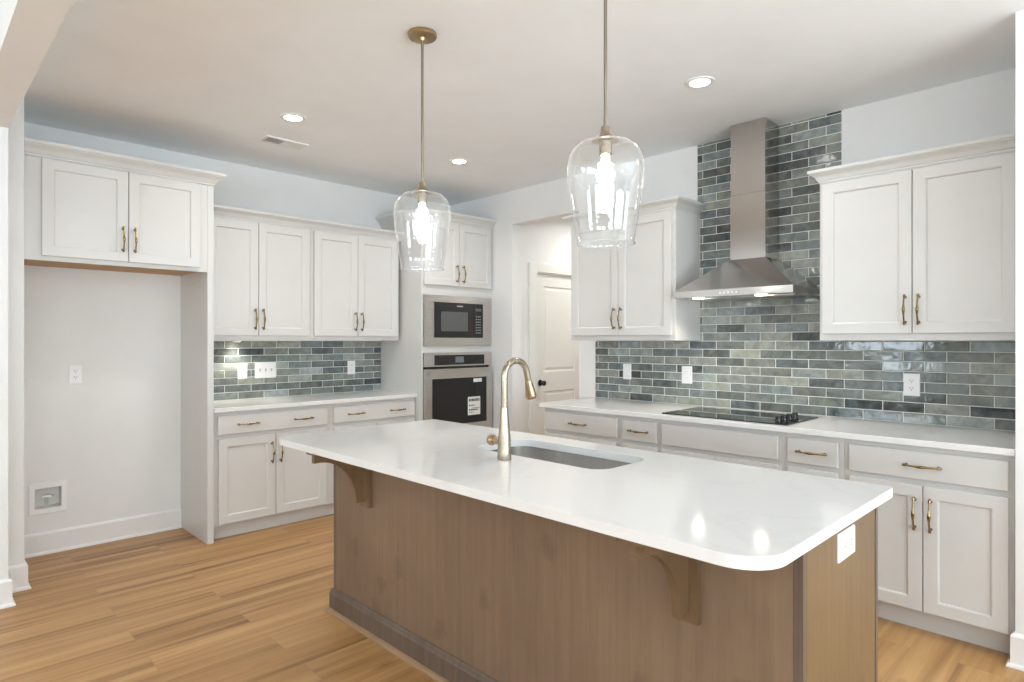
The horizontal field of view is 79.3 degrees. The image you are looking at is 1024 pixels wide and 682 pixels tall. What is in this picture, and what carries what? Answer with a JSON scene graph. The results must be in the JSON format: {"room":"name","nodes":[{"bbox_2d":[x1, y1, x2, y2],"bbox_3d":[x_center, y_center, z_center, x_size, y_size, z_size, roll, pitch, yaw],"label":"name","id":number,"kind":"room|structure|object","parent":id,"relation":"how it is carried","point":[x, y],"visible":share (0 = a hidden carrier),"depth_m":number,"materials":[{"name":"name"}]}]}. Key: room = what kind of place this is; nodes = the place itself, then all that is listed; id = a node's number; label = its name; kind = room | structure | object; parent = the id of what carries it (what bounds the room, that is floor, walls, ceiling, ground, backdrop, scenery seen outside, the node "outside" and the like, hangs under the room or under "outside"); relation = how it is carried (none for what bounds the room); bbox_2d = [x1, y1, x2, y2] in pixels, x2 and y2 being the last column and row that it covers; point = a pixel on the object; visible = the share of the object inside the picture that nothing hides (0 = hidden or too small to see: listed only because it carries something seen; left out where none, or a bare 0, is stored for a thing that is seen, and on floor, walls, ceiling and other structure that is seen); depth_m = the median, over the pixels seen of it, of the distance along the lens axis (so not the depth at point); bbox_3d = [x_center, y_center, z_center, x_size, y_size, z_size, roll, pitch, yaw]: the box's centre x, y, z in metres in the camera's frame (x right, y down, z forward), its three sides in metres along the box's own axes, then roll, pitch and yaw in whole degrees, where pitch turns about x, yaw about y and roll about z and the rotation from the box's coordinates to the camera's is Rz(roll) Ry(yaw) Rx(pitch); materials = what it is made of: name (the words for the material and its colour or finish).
{"room":"kitchen","nodes":[
{"label":"kitchen","id":0,"kind":"room"},
{"bbox_2d":[0,127,7,579],"bbox_3d":[-2.954,-0.005,3.459,0.128,2.760,0.844,0,0,-45],"label":"wall","id":1,"kind":"structure","parent":0,"point":[3,131],"depth_m":3.19,"materials":[{"name":"paint"}]},
{"bbox_2d":[8,98,23,565],"bbox_3d":[-2.954,-0.005,3.614,0.090,2.760,0.624,0,0,-45],"label":"wall","id":2,"kind":"structure","parent":0,"point":[16,128],"depth_m":3.40,"materials":[{"name":"paint"}]},
{"bbox_2d":[0,559,30,608],"bbox_3d":[-2.912,1.304,3.481,0.276,0.141,0.872,0,0,-45],"label":"baseboard","id":3,"kind":"structure","parent":2,"relation":"attached to","point":[18,573],"depth_m":3.38,"materials":[{"name":"paint"}]},
{"bbox_2d":[24,122,450,534],"bbox_3d":[-3.484,-0.005,3.627,8.155,2.760,0.140,0,0,-45],"label":"wall","id":4,"kind":"structure","parent":0,"point":[114,436],"depth_m":4.27,"materials":[{"name":"paint"}]},
{"bbox_2d":[28,480,66,515],"bbox_3d":[-3.028,1.017,4.027,0.202,0.200,0.088,0,0,-45],"label":"water supply box","id":5,"kind":"object","parent":4,"relation":"attached to","point":[47,497],"visible":1,"depth_m":4.03,"materials":[{"name":"white plastic"}]},
{"bbox_2d":[69,364,81,383],"bbox_3d":[-2.897,0.223,4.104,0.075,0.128,0.008,0,0,-45],"label":"outlet","id":6,"kind":"object","parent":4,"relation":"attached to","point":[75,370],"visible":1,"depth_m":4.10,"materials":[{"name":"white plastic"}]},
{"bbox_2d":[24,508,181,558],"bbox_3d":[-2.776,1.304,4.209,0.965,0.141,0.029,0,0,-45],"label":"baseboard","id":7,"kind":"structure","parent":4,"relation":"attached to","point":[53,541],"depth_m":4.19,"materials":[{"name":"paint"}]},
{"bbox_2d":[24,137,225,275],"bbox_3d":[-2.535,-0.794,4.025,1.080,0.670,0.626,0,0,-45],"label":"upper cabinet","id":8,"kind":"object","parent":4,"relation":"attached to","point":[77,216],"visible":0.98,"depth_m":3.77,"materials":[{"name":"paint"}]},
{"bbox_2d":[214,216,310,339],"bbox_3d":[-1.984,-0.444,4.732,0.814,0.887,0.397,0,0,-45],"label":"upper cabinet","id":9,"kind":"object","parent":4,"relation":"attached to","point":[262,271],"visible":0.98,"depth_m":4.62,"materials":[{"name":"paint"}]},
{"bbox_2d":[214,204,404,240],"bbox_3d":[-1.568,-0.923,4.925,1.675,0.074,0.053,0,0,-45],"label":"crown molding","id":10,"kind":"structure","parent":9,"relation":"attached to","point":[219,210],"depth_m":4.85,"materials":[{"name":"paint"}]},
{"bbox_2d":[214,341,380,400],"bbox_3d":[-1.815,0.230,5.174,1.675,0.460,0.009,0,0,-45],"label":"tile backsplash","id":11,"kind":"structure","parent":4,"relation":"attached to","point":[302,367],"depth_m":5.18,"materials":[{"name":"tile"}]},
{"bbox_2d":[237,363,246,378],"bbox_3d":[-2.119,0.241,4.862,0.075,0.120,0.008,0,0,-45],"label":"outlet","id":12,"kind":"object","parent":11,"relation":"attached to","point":[241,368],"visible":1,"depth_m":4.86,"materials":[{"name":"white plastic"}]},
{"bbox_2d":[255,362,275,377],"bbox_3d":[-1.986,0.238,4.987,0.172,0.128,0.018,0,0,-45],"label":"light switch","id":13,"kind":"object","parent":11,"relation":"attached to","point":[262,369],"visible":1,"depth_m":4.99,"materials":[{"name":"white plastic"}]},
{"bbox_2d":[347,361,354,373],"bbox_3d":[-1.438,0.241,5.537,0.075,0.120,0.008,0,0,-45],"label":"outlet","id":14,"kind":"object","parent":11,"relation":"attached to","point":[350,364],"visible":1,"depth_m":5.53,"materials":[{"name":"white plastic"}]},
{"bbox_2d":[311,229,398,339],"bbox_3d":[-1.398,-0.444,5.312,0.834,0.887,0.397,0,0,-45],"label":"upper cabinet","id":15,"kind":"object","parent":4,"relation":"attached to","point":[355,279],"visible":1,"depth_m":5.17,"materials":[{"name":"paint"}]},
{"bbox_2d":[0,514,1023,681],"bbox_3d":[0.250,1.425,1.204,10.350,0.100,8.858,0,0,-45],"label":"floor","id":16,"kind":"structure","parent":0,"point":[170,605],"depth_m":3.01,"materials":[{"name":"brown wood"}]},
{"bbox_2d":[181,185,213,544],"bbox_3d":[-2.232,0.164,4.375,0.040,2.421,0.558,0,0,-45],"label":"panel","id":17,"kind":"object","parent":16,"relation":"on","point":[197,288],"visible":0.76,"depth_m":4.27,"materials":[{"name":"paint"}]},
{"bbox_2d":[214,404,328,538],"bbox_3d":[-1.895,0.933,4.680,0.866,0.884,0.596,0,0,-45],"label":"base cabinet","id":18,"kind":"object","parent":16,"relation":"on","point":[260,482],"visible":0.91,"depth_m":4.46,"materials":[{"name":"paint"}]},
{"bbox_2d":[214,390,416,412],"bbox_3d":[-1.617,0.476,4.975,1.675,0.030,0.568,0,0,-45],"label":"countertop","id":19,"kind":"structure","parent":18,"relation":"on","point":[220,406],"depth_m":4.83,"materials":[{"name":"stone"}]},
{"bbox_2d":[326,397,414,514],"bbox_3d":[-1.300,0.933,5.270,0.810,0.884,0.596,0,0,-45],"label":"base cabinet","id":20,"kind":"object","parent":16,"relation":"on","point":[348,415],"visible":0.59,"depth_m":5.03,"materials":[{"name":"paint"}]},
{"bbox_2d":[375,206,495,420],"bbox_3d":[-0.705,0.117,5.793,0.892,2.516,0.691,0,0,-45],"label":"tall cabinet","id":21,"kind":"object","parent":16,"relation":"on","point":[467,272],"visible":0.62,"depth_m":5.51,"materials":[{"name":"paint"}]},
{"bbox_2d":[423,294,490,345],"bbox_3d":[-0.621,-0.176,5.752,0.784,0.448,0.424,0,0,-45],"label":"microwave","id":22,"kind":"object","parent":21,"relation":"in","point":[455,322],"visible":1,"depth_m":5.58,"materials":[{"name":"metal"}]},
{"bbox_2d":[423,352,491,427],"bbox_3d":[-0.660,0.469,5.792,0.784,0.722,0.612,0,0,-45],"label":"wall oven","id":23,"kind":"object","parent":21,"relation":"in","point":[457,386],"visible":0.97,"depth_m":5.59,"materials":[{"name":"silver metal"}]},
{"bbox_2d":[544,408,621,446],"bbox_3d":[0.680,0.933,4.541,0.689,0.884,0.688,0,0,-45],"label":"base cabinet","id":24,"kind":"object","parent":16,"relation":"on","point":[600,428],"visible":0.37,"depth_m":4.30,"materials":[{"name":"paint"}]},
{"bbox_2d":[306,452,877,681],"bbox_3d":[0.016,0.933,2.443,0.905,0.884,2.370,0,0,-45],"label":"kitchen island","id":25,"kind":"object","parent":16,"relation":"on","point":[456,587],"visible":0.62,"depth_m":2.05,"materials":[{"name":"brown wood"}]},
{"bbox_2d":[279,419,892,570],"bbox_3d":[0.033,0.476,2.449,0.954,0.030,2.360,0,0,-45],"label":"island countertop","id":26,"kind":"structure","parent":25,"relation":"on","point":[725,514],"depth_m":1.94,"materials":[{"name":"stone"}]},
{"bbox_2d":[486,357,536,460],"bbox_3d":[0.003,0.264,2.465,0.201,0.394,0.109,0,0,-45],"label":"faucet","id":27,"kind":"object","parent":26,"relation":"on","point":[503,440],"visible":1,"depth_m":2.38,"materials":[{"name":"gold metal"}]},
{"bbox_2d":[490,446,631,468],"bbox_3d":[0.180,0.603,2.543,0.372,0.224,0.748,0,0,-45],"label":"sink","id":28,"kind":"object","parent":26,"relation":"in","point":[577,460],"visible":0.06,"depth_m":2.73,"materials":[{"name":"metal"}]},
{"bbox_2d":[837,524,854,563],"bbox_3d":[0.937,0.568,1.728,0.138,0.080,0.008,0,0,-45],"label":"outlet","id":29,"kind":"object","parent":25,"relation":"attached to","point":[846,538],"visible":1,"depth_m":1.72,"materials":[{"name":"white plastic"}]},
{"bbox_2d":[844,539,847,551],"bbox_3d":[0.924,0.568,1.712,0.027,0.033,0.002,0,0,-45],"label":"receptacle","id":30,"kind":"object","parent":29,"relation":"attached to","point":[845,540],"depth_m":1.71,"materials":[{"name":"plastic"}]},
{"bbox_2d":[849,536,851,547],"bbox_3d":[0.954,0.568,1.741,0.027,0.033,0.002,0,0,-45],"label":"receptacle","id":31,"kind":"object","parent":29,"relation":"attached to","point":[850,537],"depth_m":1.74,"materials":[{"name":"plastic"}]},
{"bbox_2d":[622,416,660,452],"bbox_3d":[1.027,0.933,4.190,0.689,0.884,0.297,0,0,-45],"label":"base cabinet","id":32,"kind":"object","parent":16,"relation":"on","point":[640,433],"visible":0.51,"depth_m":3.97,"materials":[{"name":"paint"}]},
{"bbox_2d":[661,420,783,470],"bbox_3d":[1.401,0.933,3.813,0.689,0.884,0.762,0,0,-45],"label":"base cabinet","id":33,"kind":"object","parent":16,"relation":"on","point":[744,446],"visible":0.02,"depth_m":3.57,"materials":[{"name":"paint"}]},
{"bbox_2d":[784,432,844,479],"bbox_3d":[1.775,0.933,3.435,0.689,0.884,0.301,0,0,-45],"label":"base cabinet","id":34,"kind":"object","parent":16,"relation":"on","point":[823,456],"visible":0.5,"depth_m":3.22,"materials":[{"name":"paint"}]},
{"bbox_2d":[845,439,1014,653],"bbox_3d":[2.121,0.933,3.086,0.689,0.884,0.680,0,0,-45],"label":"base cabinet","id":35,"kind":"object","parent":16,"relation":"on","point":[946,531],"visible":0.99,"depth_m":2.82,"materials":[{"name":"paint"}]},
{"bbox_2d":[539,397,1014,455],"bbox_3d":[1.401,0.476,3.827,0.669,0.030,2.745,0,0,-45],"label":"countertop","id":36,"kind":"structure","parent":35,"relation":"on","point":[989,441],"depth_m":3.27,"materials":[{"name":"stone"}]},
{"bbox_2d":[662,407,817,425],"bbox_3d":[1.381,0.440,3.782,0.475,0.040,0.776,0,0,-45],"label":"cooktop","id":37,"kind":"object","parent":36,"relation":"in","point":[787,419],"visible":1,"depth_m":3.69,"materials":[{"name":"black glass"}]},
{"bbox_2d":[24,0,1023,205],"bbox_3d":[0.250,-1.445,1.204,10.350,0.120,8.858,0,0,-45],"label":"ceiling","id":38,"kind":"structure","parent":0,"point":[512,87],"depth_m":3.19,"materials":[{"name":"paint"}]},
{"bbox_2d":[0,0,72,127],"bbox_3d":[0.058,-1.243,0.419,0.128,0.284,7.715,0,0,-45],"label":"ceiling beam","id":39,"kind":"structure","parent":38,"relation":"attached to","point":[28,28],"depth_m":2.30,"materials":[{"name":"paint"}]},
{"bbox_2d":[258,135,308,149],"bbox_3d":[-1.595,-1.381,4.317,0.300,0.008,0.150,0,0,-45],"label":"ceiling vent","id":40,"kind":"object","parent":38,"relation":"in","point":[269,139],"visible":1,"depth_m":4.30,"materials":[{"name":"metal"}]},
{"bbox_2d":[280,113,305,122],"bbox_3d":[-1.360,-1.381,3.838,0.156,0.008,0.156,0,0,-45],"label":"recessed light","id":41,"kind":"object","parent":38,"relation":"in","point":[290,117],"visible":1,"depth_m":3.83,"materials":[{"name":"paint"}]},
{"bbox_2d":[394,27,450,271],"bbox_3d":[-0.405,-0.853,2.790,0.255,1.064,0.255,0,0,-45],"label":"pendant light","id":42,"kind":"object","parent":38,"relation":"hanging from","point":[420,35],"visible":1,"depth_m":2.78,"materials":[{"name":"clear glass"}]},
{"bbox_2d":[417,192,426,203],"bbox_3d":[-0.405,-0.641,2.790,0.044,0.046,0.044,0,0,-45],"label":"socket","id":43,"kind":"object","parent":42,"relation":"attached to","point":[421,196],"depth_m":2.77,"materials":[{"name":"gold metal"}]},
{"bbox_2d":[449,158,468,164],"bbox_3d":[-0.409,-1.381,4.774,0.156,0.008,0.156,0,0,-45],"label":"recessed light","id":44,"kind":"object","parent":38,"relation":"in","point":[459,161],"visible":1,"depth_m":4.77,"materials":[{"name":"white plastic"}]},
{"bbox_2d":[567,0,643,243],"bbox_3d":[0.312,-0.853,2.066,0.255,1.064,0.255,0,0,-45],"label":"pendant light","id":45,"kind":"object","parent":38,"relation":"hanging from","point":[605,140],"visible":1,"depth_m":2.05,"materials":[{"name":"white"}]},
{"bbox_2d":[599,140,611,156],"bbox_3d":[0.312,-0.641,2.066,0.044,0.046,0.044,0,0,-45],"label":"socket","id":46,"kind":"object","parent":45,"relation":"attached to","point":[605,146],"depth_m":2.05,"materials":[{"name":"gold metal"}]},
{"bbox_2d":[685,76,714,88],"bbox_3d":[1.007,-1.381,3.312,0.156,0.008,0.156,0,0,-45],"label":"recessed light","id":47,"kind":"object","parent":38,"relation":"in","point":[698,82],"visible":1,"depth_m":3.31,"materials":[{"name":"white plastic"}]},
{"bbox_2d":[522,218,570,432],"bbox_3d":[0.688,-0.005,6.516,1.850,2.760,0.110,0,0,-45],"label":"wall","id":48,"kind":"structure","parent":0,"point":[546,242],"depth_m":5.99,"materials":[{"name":"paint"}]},
{"bbox_2d":[529,262,570,433],"bbox_3d":[0.490,0.310,6.230,0.912,2.129,0.018,0,0,-45],"label":"trim","id":49,"kind":"structure","parent":48,"relation":"attached to","point":[534,268],"depth_m":5.95,"materials":[{"name":"paint"}]},
{"bbox_2d":[537,273,570,276],"bbox_3d":[0.453,0.358,6.283,0.720,2.034,0.110,0,0,-45],"label":"trim","id":50,"kind":"structure","parent":48,"relation":"attached to","point":[537,273],"depth_m":6.19,"materials":[{"name":"paint"}]},
{"bbox_2d":[537,274,578,434],"bbox_3d":[0.493,0.358,6.243,0.706,2.018,0.103,0,0,-45],"label":"door","id":51,"kind":"structure","parent":48,"relation":"in","point":[557,354],"depth_m":6.20,"materials":[{"name":"paint"}]},
{"bbox_2d":[451,68,1014,431],"bbox_3d":[1.075,-0.005,4.723,0.125,2.760,4.718,0,0,-45],"label":"wall","id":52,"kind":"structure","parent":0,"point":[981,107],"depth_m":4.71,"materials":[{"name":"paint"}]},
{"bbox_2d":[562,195,705,339],"bbox_3d":[0.870,-0.478,4.556,0.398,0.956,1.009,0,0,-45],"label":"upper cabinet","id":53,"kind":"object","parent":52,"relation":"attached to","point":[622,289],"visible":1,"depth_m":4.35,"materials":[{"name":"paint"}]},
{"bbox_2d":[674,117,819,301],"bbox_3d":[1.473,-0.825,3.886,0.464,1.116,0.744,0,0,-45],"label":"range hood","id":54,"kind":"object","parent":52,"relation":"attached to","point":[754,270],"visible":0.98,"depth_m":3.88,"materials":[{"name":"metal"}]},
{"bbox_2d":[595,110,1014,430],"bbox_3d":[1.640,-0.462,4.056,0.010,1.845,2.736,0,0,-45],"label":"tile backsplash","id":55,"kind":"structure","parent":52,"relation":"attached to","point":[759,354],"depth_m":3.90,"materials":[{"name":"tile"}]},
{"bbox_2d":[623,364,630,378],"bbox_3d":[0.893,0.241,4.800,0.007,0.120,0.075,0,0,-45],"label":"light switch","id":56,"kind":"object","parent":55,"relation":"attached to","point":[626,367],"visible":1,"depth_m":4.80,"materials":[{"name":"white plastic"}]},
{"bbox_2d":[682,366,691,383],"bbox_3d":[1.254,0.247,4.435,0.008,0.125,0.082,0,0,-45],"label":"outlet","id":57,"kind":"object","parent":55,"relation":"attached to","point":[686,370],"visible":1,"depth_m":4.43,"materials":[{"name":"white plastic"}]},
{"bbox_2d":[685,370,688,379],"bbox_3d":[1.252,0.247,4.433,0.002,0.066,0.034,0,0,-45],"label":"receptacle","id":58,"kind":"object","parent":57,"relation":"attached to","point":[686,371],"depth_m":4.43,"materials":[{"name":"plastic"}]},
{"bbox_2d":[903,373,919,395],"bbox_3d":[2.230,0.247,3.449,0.008,0.125,0.080,0,0,-45],"label":"outlet","id":59,"kind":"object","parent":55,"relation":"attached to","point":[911,382],"visible":1,"depth_m":3.45,"materials":[{"name":"white plastic"}]},
{"bbox_2d":[908,386,914,390],"bbox_3d":[2.228,0.268,3.447,0.002,0.027,0.033,0,0,-45],"label":"receptacle","id":60,"kind":"object","parent":59,"relation":"attached to","point":[910,388],"depth_m":3.45,"materials":[{"name":"plastic"}]},
{"bbox_2d":[807,133,1014,339],"bbox_3d":[2.130,-0.478,3.284,0.398,0.956,0.948,0,0,-45],"label":"upper cabinet","id":61,"kind":"object","parent":52,"relation":"attached to","point":[915,245],"visible":0.99,"depth_m":3.13,"materials":[{"name":"paint"}]},
{"bbox_2d":[1015,10,1023,634],"bbox_3d":[2.406,-0.005,2.808,0.680,2.760,0.113,0,0,-45],"label":"wall","id":62,"kind":"structure","parent":0,"point":[1019,16],"depth_m":2.60,"materials":[{"name":"paint"}]},
{"bbox_2d":[1006,631,1023,671],"bbox_3d":[2.396,1.304,2.797,0.709,0.141,0.171,0,0,-45],"label":"baseboard","id":63,"kind":"structure","parent":62,"relation":"attached to","point":[1016,661],"depth_m":2.59,"materials":[{"name":"paint"}]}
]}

